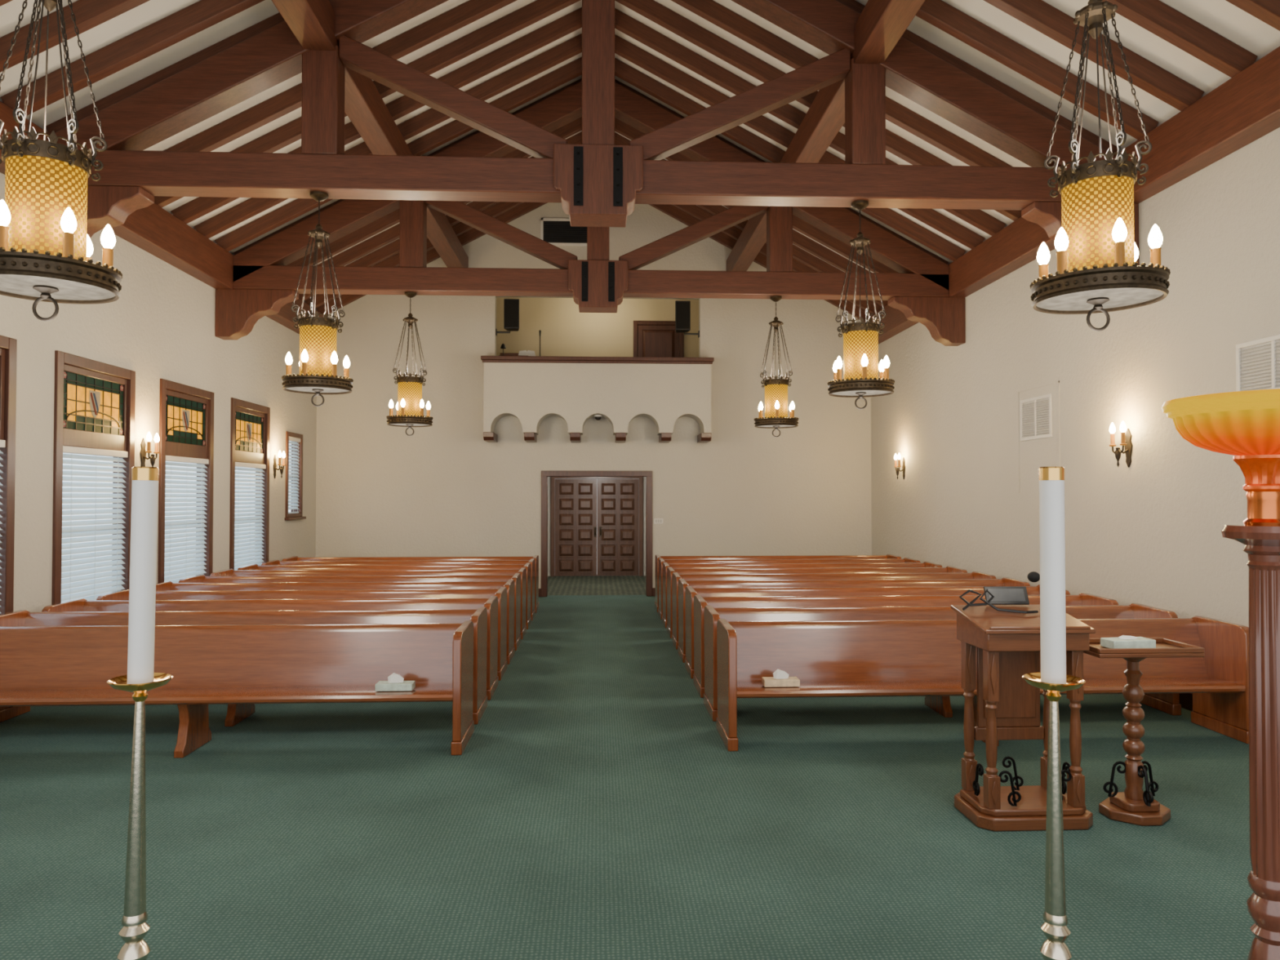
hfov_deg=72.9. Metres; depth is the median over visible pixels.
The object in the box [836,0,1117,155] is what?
rafter
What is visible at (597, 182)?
roof truss
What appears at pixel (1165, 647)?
tray
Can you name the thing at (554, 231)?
air vent
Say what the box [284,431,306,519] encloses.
window
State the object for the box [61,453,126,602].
blind
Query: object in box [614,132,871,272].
rafter
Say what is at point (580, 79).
rafter
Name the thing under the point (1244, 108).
wall plate
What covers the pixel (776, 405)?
candle
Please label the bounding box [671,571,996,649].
pew
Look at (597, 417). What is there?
dome camera
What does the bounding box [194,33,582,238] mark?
rafter
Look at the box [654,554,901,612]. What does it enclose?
pew
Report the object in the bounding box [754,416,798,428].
tray
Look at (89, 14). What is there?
rafter
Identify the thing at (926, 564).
pew
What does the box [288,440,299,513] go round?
blind
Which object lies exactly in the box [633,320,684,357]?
door
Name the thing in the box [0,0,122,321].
chandelier
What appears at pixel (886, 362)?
candle
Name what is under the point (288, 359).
candle
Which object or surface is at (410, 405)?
chandelier
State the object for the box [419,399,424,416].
candle
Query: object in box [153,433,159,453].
candle
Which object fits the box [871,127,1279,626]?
wall
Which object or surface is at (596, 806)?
floor
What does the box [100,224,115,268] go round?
candle
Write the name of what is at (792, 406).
candle
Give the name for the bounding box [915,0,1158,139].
rafter
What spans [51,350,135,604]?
window
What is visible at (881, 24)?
purlin
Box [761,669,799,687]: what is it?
tissue box
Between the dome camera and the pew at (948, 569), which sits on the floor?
the pew at (948, 569)
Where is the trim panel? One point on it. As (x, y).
(1055, 382)
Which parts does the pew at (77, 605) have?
panel, backrest, panel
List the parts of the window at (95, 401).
pane, stained glass, transom sash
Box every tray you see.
[0,246,122,304]
[281,373,353,394]
[386,414,433,426]
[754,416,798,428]
[827,377,894,397]
[1029,262,1170,314]
[1083,637,1204,657]
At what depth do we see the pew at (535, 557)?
14.90 m
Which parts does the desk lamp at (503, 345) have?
lamp shade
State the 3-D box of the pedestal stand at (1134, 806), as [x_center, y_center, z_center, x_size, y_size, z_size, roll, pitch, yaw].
[3.016,1.523,5.295,0.640,1.050,0.380,0,-1,-3]
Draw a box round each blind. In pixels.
[0,450,3,613]
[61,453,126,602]
[164,461,207,582]
[234,466,264,570]
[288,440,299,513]
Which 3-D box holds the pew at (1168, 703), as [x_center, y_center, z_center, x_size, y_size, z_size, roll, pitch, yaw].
[2.703,1.634,7.935,4.186,0.925,0.672,0,-1,-3]
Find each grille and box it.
[504,300,518,327]
[675,302,689,328]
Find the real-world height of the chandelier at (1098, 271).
2.068 m
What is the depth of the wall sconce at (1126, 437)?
8.80 m
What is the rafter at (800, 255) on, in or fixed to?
on the wall plate at (1244, 108)
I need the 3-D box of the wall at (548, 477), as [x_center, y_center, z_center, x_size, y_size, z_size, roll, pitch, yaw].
[-0.934,0.806,19.266,5.200,3.000,4.400,0,-1,-3]
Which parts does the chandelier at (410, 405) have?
hanging chain, hanging chain, hanging chain, lamp shade, crown, hanging chain, rod, hanging chain, hanging chain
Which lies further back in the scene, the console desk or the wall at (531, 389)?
the console desk
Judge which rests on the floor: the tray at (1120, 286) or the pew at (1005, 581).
the pew at (1005, 581)
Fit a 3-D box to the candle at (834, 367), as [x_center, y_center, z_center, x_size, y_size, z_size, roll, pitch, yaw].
[1.989,-1.050,8.792,0.072,0.332,0.070,0,-1,-3]
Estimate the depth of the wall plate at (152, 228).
10.69 m
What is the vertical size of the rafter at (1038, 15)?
2.917 m
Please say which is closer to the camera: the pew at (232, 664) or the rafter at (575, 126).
the pew at (232, 664)
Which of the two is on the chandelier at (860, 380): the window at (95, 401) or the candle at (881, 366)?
the candle at (881, 366)
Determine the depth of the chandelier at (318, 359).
8.26 m
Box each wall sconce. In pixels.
[139,431,159,466]
[273,450,285,478]
[893,453,905,479]
[1108,421,1133,466]
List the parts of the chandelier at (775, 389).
hanging chain, hanging chain, rod, hanging chain, lamp shade, crown, hanging chain, rod, hanging chain, hanging chain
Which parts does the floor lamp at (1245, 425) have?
lamp shade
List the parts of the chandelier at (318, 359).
hanging chain, hanging chain, hanging chain, rod, rod, lamp shade, suspension chain, crown, hanging chain, rod, hanging chain, hanging chain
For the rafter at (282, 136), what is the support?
on the wall plate at (152, 228)
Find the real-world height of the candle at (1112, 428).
0.253 m
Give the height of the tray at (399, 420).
0.125 m
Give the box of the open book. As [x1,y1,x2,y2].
[518,350,535,355]
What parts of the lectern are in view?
panel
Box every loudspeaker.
[495,298,519,335]
[675,300,699,337]
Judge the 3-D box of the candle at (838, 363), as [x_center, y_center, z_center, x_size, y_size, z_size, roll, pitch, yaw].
[1.961,-1.055,8.532,0.072,0.332,0.070,0,-1,-3]
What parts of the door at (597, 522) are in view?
handle, handle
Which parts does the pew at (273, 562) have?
panel, backrest, panel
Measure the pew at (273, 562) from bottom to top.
0.925 m
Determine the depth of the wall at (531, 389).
16.33 m
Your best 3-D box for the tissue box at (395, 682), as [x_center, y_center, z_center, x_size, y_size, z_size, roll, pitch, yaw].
[-1.887,1.554,6.689,0.280,0.125,0.130,0,-1,-3]
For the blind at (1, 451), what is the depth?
7.88 m
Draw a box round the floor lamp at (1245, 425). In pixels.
[1161,388,1279,959]
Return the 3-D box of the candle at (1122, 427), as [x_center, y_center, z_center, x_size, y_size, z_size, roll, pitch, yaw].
[4.864,-0.470,8.726,0.068,0.253,0.068,0,-1,-3]
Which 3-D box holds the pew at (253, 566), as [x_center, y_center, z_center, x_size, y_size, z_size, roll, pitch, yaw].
[-3.746,1.726,12.908,4.186,0.925,0.672,0,-1,-3]
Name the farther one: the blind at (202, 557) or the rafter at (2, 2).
the blind at (202, 557)
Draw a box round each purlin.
[271,0,468,267]
[726,0,925,271]
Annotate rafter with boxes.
[0,0,12,6]
[0,0,150,72]
[0,0,264,115]
[45,13,284,133]
[154,0,580,207]
[164,0,516,151]
[171,7,582,223]
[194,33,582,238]
[214,57,582,251]
[233,78,582,254]
[287,116,582,266]
[298,201,498,300]
[305,201,523,308]
[315,202,547,314]
[316,131,582,266]
[614,0,1021,221]
[614,8,1005,235]
[614,34,984,248]
[614,57,965,261]
[614,79,948,263]
[614,117,899,273]
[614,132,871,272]
[648,204,871,319]
[671,0,1011,166]
[672,204,881,314]
[696,204,887,306]
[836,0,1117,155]
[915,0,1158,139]
[983,0,1204,111]
[1102,0,1257,77]
[1225,0,1279,31]
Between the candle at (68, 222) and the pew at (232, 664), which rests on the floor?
the pew at (232, 664)
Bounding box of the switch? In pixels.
[653,518,662,524]
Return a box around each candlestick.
[106,672,173,959]
[1022,672,1085,959]
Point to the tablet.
(1003, 595)
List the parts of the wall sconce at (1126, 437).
arm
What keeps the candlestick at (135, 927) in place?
on the floor
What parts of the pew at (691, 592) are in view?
panel, backrest, panel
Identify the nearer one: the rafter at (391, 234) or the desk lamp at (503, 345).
the rafter at (391, 234)
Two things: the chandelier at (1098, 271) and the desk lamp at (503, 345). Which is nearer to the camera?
the chandelier at (1098, 271)
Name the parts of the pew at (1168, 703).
panel, backrest, panel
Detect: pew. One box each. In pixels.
[0,607,487,726]
[0,620,474,758]
[41,595,498,700]
[96,586,506,680]
[155,579,515,664]
[177,573,520,650]
[209,567,526,639]
[237,563,531,629]
[261,559,535,620]
[281,555,538,613]
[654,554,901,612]
[657,557,920,619]
[662,561,942,628]
[666,565,967,638]
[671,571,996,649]
[677,577,1030,662]
[684,584,1070,678]
[693,592,1119,697]
[703,603,1181,721]
[716,615,1248,751]
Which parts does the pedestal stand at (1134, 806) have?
turned post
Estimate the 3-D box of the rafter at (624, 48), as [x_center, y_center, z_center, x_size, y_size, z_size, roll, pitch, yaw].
[2.084,-4.621,11.832,5.292,2.917,0.110,0,-1,-3]
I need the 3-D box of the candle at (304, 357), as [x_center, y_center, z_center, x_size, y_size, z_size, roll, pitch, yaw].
[-3.142,-1.062,8.120,0.072,0.332,0.070,0,-1,-3]
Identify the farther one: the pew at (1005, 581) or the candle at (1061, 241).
the pew at (1005, 581)
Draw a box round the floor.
[0,575,1254,959]
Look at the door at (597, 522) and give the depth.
21.13 m
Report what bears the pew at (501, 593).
on the floor
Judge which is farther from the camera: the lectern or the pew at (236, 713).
the pew at (236, 713)
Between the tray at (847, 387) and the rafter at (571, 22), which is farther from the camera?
the rafter at (571, 22)
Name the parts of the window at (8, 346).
transom sash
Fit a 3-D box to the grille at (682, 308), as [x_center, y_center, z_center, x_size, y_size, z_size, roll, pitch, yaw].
[0.842,-3.227,16.987,0.260,0.520,0.012,0,-1,-3]
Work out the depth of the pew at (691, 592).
9.91 m
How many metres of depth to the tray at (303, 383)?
8.19 m
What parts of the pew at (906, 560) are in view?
panel, backrest, panel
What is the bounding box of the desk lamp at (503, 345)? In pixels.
[500,343,506,355]
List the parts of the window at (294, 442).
pane, sill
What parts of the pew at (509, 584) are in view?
panel, backrest, panel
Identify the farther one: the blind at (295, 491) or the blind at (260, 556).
the blind at (295, 491)
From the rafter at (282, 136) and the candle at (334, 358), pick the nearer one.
the candle at (334, 358)
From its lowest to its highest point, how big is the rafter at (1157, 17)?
2.917 m
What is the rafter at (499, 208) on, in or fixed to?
on the wall plate at (152, 228)
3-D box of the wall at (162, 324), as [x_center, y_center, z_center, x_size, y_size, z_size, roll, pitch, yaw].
[-5.835,-0.700,6.790,0.200,5.550,20.100,0,-1,-3]
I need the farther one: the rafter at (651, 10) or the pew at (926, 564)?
the pew at (926, 564)
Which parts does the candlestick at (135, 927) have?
stem, drip dish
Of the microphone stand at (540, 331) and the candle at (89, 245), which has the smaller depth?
the candle at (89, 245)
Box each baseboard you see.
[538,587,655,596]
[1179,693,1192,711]
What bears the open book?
on the console desk
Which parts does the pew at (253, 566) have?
panel, backrest, panel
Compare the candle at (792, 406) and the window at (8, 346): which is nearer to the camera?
the window at (8, 346)
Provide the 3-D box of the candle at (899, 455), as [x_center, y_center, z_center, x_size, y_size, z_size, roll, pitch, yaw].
[4.550,-0.351,15.207,0.068,0.253,0.068,0,-1,-3]
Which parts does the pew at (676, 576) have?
panel, backrest, panel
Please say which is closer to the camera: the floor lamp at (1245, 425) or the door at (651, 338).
the floor lamp at (1245, 425)
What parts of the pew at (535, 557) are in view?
panel, backrest, panel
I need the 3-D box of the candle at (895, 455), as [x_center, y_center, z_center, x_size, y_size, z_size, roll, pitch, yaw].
[4.541,-0.347,15.387,0.068,0.253,0.068,0,-1,-3]
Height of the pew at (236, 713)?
0.925 m
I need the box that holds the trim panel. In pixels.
[1017,380,1060,494]
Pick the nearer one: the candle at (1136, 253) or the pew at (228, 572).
the candle at (1136, 253)
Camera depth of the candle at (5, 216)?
4.01 m
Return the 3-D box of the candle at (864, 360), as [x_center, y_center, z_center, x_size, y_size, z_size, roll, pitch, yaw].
[2.172,-1.058,8.377,0.072,0.332,0.070,0,-1,-3]
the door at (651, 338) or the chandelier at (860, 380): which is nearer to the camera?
the chandelier at (860, 380)
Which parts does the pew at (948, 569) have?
panel, backrest, panel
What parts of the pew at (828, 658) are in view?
panel, backrest, seat, panel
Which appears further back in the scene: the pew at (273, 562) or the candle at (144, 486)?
the pew at (273, 562)
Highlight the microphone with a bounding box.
[1026,571,1039,582]
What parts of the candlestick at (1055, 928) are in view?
drip dish, stem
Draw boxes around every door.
[550,476,643,576]
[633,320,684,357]
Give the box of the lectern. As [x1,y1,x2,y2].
[951,604,1095,831]
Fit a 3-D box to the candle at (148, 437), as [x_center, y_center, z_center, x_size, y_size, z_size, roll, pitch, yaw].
[-5.780,-0.443,10.202,0.068,0.253,0.068,0,-1,-3]
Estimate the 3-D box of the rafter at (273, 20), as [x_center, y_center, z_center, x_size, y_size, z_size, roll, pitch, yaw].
[-3.061,-4.682,8.505,5.292,2.917,0.110,0,-1,-3]
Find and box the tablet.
[983,586,1029,604]
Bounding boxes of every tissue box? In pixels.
[374,672,415,691]
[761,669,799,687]
[1100,635,1155,648]
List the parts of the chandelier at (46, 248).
hanging chain, hanging chain, hanging chain, rod, lamp shade, rod, crown, rod, hanging chain, hanging chain, hanging chain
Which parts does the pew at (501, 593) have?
panel, backrest, panel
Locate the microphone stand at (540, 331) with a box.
[538,329,541,355]
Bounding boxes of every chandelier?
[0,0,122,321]
[281,191,353,406]
[386,291,433,435]
[754,295,798,437]
[827,200,894,409]
[1029,0,1170,331]
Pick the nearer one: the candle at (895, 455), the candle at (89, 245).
the candle at (89, 245)
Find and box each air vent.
[540,217,586,245]
[1019,393,1052,440]
[1235,333,1279,391]
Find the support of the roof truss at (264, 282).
attached to the wall at (162, 324)
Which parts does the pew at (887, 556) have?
panel, backrest, panel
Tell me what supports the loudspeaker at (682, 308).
attached to the wall at (382, 491)
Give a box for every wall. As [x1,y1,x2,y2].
[0,172,316,612]
[315,202,871,588]
[480,355,714,443]
[496,297,698,357]
[547,476,645,576]
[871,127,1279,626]
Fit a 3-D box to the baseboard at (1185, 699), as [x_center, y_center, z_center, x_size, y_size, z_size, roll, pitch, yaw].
[4.900,2.058,10.153,0.025,0.160,13.920,0,-1,-3]
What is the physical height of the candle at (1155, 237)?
0.332 m
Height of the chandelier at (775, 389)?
2.068 m
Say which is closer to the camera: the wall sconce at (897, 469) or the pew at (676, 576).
the pew at (676, 576)
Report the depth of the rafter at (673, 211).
16.69 m
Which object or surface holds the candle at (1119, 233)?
on the chandelier at (1098, 271)
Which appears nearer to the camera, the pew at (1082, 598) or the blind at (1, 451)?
the blind at (1, 451)
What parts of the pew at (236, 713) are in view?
panel, backrest, panel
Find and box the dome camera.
[594,414,602,420]
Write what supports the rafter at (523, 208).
on the wall plate at (152, 228)
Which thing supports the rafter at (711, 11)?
on the wall plate at (1244, 108)
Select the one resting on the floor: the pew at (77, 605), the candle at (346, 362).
the pew at (77, 605)
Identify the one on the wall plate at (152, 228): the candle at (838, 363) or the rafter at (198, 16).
the rafter at (198, 16)
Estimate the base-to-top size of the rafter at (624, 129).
2.917 m
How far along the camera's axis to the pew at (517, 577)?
11.39 m
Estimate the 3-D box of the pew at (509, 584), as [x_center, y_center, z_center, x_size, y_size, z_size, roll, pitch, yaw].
[-3.618,1.677,10.272,4.186,0.925,0.672,0,-1,-3]
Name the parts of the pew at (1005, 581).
panel, backrest, panel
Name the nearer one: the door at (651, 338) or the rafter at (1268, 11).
the rafter at (1268, 11)
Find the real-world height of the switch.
0.100 m
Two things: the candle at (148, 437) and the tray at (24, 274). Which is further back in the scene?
the candle at (148, 437)
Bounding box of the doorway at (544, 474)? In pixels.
[541,471,652,596]
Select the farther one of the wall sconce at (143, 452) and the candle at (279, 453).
the candle at (279, 453)
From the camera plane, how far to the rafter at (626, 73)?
12.38 m
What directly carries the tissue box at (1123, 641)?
on the pedestal stand at (1134, 806)
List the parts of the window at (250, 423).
pane, stained glass, transom sash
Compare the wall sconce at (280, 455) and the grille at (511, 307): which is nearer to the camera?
the wall sconce at (280, 455)
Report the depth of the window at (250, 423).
13.51 m
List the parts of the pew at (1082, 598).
panel, backrest, panel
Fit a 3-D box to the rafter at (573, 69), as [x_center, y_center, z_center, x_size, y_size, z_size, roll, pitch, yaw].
[-3.240,-4.614,12.190,5.292,2.917,0.110,0,-1,-3]
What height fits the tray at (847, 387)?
0.125 m
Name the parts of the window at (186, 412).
pane, stained glass, transom sash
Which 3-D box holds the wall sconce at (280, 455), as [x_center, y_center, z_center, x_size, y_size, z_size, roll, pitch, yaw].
[-6.031,-0.257,14.482,0.154,0.468,0.248,0,-1,-3]
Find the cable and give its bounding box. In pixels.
[959,589,1038,613]
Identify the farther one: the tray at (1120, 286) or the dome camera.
the dome camera
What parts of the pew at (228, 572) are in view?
panel, backrest, panel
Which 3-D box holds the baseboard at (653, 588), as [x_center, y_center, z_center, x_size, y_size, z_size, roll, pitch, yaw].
[-0.817,2.181,16.830,10.750,0.160,0.025,0,-1,-3]
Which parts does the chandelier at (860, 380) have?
hanging chain, hanging chain, rod, hanging chain, suspension chain, rod, crown, lamp shade, hanging chain, hanging chain, hanging chain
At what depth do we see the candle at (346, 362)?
8.47 m
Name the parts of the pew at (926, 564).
panel, backrest, panel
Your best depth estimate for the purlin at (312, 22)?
9.66 m
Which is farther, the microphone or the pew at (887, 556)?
the pew at (887, 556)
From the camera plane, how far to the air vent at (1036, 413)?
10.66 m
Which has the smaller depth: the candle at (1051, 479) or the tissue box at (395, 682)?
the candle at (1051, 479)
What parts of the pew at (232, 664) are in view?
seat, backrest, panel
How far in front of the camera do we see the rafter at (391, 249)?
15.15 m
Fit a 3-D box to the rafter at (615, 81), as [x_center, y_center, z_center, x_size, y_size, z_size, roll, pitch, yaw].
[2.024,-4.598,13.060,5.292,2.917,0.110,0,-1,-3]
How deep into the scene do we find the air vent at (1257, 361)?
7.08 m
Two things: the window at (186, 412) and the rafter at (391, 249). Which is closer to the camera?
the window at (186, 412)
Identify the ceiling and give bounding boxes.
[0,0,1279,315]
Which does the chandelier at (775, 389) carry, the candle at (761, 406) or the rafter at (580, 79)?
the candle at (761, 406)
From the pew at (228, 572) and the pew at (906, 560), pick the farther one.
the pew at (906, 560)
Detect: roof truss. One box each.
[54,0,1139,266]
[215,80,965,346]
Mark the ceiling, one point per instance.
(1224, 18)
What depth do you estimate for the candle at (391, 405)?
12.35 m
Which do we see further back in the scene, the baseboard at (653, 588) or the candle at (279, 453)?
the baseboard at (653, 588)
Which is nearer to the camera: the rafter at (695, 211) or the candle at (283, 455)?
the candle at (283, 455)
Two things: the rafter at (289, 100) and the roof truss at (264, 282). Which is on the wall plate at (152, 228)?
the rafter at (289, 100)
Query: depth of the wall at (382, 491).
16.90 m
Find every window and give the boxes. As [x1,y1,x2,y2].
[0,334,17,614]
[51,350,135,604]
[157,378,213,582]
[229,397,270,570]
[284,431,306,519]
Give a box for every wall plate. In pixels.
[0,101,324,333]
[863,46,1279,344]
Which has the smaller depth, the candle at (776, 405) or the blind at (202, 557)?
the blind at (202, 557)
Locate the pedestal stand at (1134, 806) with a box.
[1083,637,1204,826]
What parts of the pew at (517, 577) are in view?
panel, backrest, panel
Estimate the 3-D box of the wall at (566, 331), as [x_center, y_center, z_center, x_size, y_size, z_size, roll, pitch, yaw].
[-0.883,-2.788,18.283,5.800,2.650,2.300,0,-1,-3]
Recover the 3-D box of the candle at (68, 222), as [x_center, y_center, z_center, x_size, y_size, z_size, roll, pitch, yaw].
[-2.723,-1.136,4.130,0.072,0.332,0.070,0,-1,-3]
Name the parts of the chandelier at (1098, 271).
hanging chain, hanging chain, hanging chain, rod, crown, lamp shade, rod, rod, hanging chain, hanging chain, hanging chain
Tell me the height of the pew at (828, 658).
0.925 m
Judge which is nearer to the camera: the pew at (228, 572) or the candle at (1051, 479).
the candle at (1051, 479)
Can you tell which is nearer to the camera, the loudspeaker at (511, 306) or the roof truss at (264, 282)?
the roof truss at (264, 282)
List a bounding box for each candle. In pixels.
[0,199,10,250]
[60,207,76,258]
[86,234,93,261]
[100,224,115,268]
[127,466,159,684]
[146,431,151,453]
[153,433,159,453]
[277,450,281,465]
[281,451,285,466]
[284,351,292,375]
[301,349,308,375]
[330,351,337,377]
[342,355,350,377]
[388,400,393,415]
[400,398,405,415]
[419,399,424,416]
[426,401,431,416]
[758,401,763,418]
[774,400,779,417]
[790,401,795,417]
[832,360,837,381]
[835,355,842,381]
[861,353,867,378]
[878,360,884,379]
[883,355,889,379]
[893,453,897,467]
[897,453,901,466]
[1036,242,1049,279]
[1038,466,1066,684]
[1054,226,1068,273]
[1108,422,1115,446]
[1111,217,1127,266]
[1119,421,1126,445]
[1134,243,1138,262]
[1147,224,1162,267]
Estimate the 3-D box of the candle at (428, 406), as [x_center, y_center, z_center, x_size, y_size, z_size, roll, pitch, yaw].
[-3.072,-0.980,12.580,0.072,0.332,0.070,0,-1,-3]
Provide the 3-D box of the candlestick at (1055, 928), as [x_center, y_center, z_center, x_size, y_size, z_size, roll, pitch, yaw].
[0.949,1.021,1.980,0.260,1.132,0.260,0,-1,-3]
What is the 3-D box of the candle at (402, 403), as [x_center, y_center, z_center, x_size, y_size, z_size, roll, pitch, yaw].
[-3.340,-0.987,12.214,0.072,0.332,0.070,0,-1,-3]
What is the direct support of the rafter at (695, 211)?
on the wall plate at (1244, 108)
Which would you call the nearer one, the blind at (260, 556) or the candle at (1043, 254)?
the candle at (1043, 254)
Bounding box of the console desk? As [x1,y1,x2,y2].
[498,352,518,355]
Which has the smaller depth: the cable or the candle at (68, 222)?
the candle at (68, 222)
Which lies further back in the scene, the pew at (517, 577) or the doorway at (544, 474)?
the doorway at (544, 474)

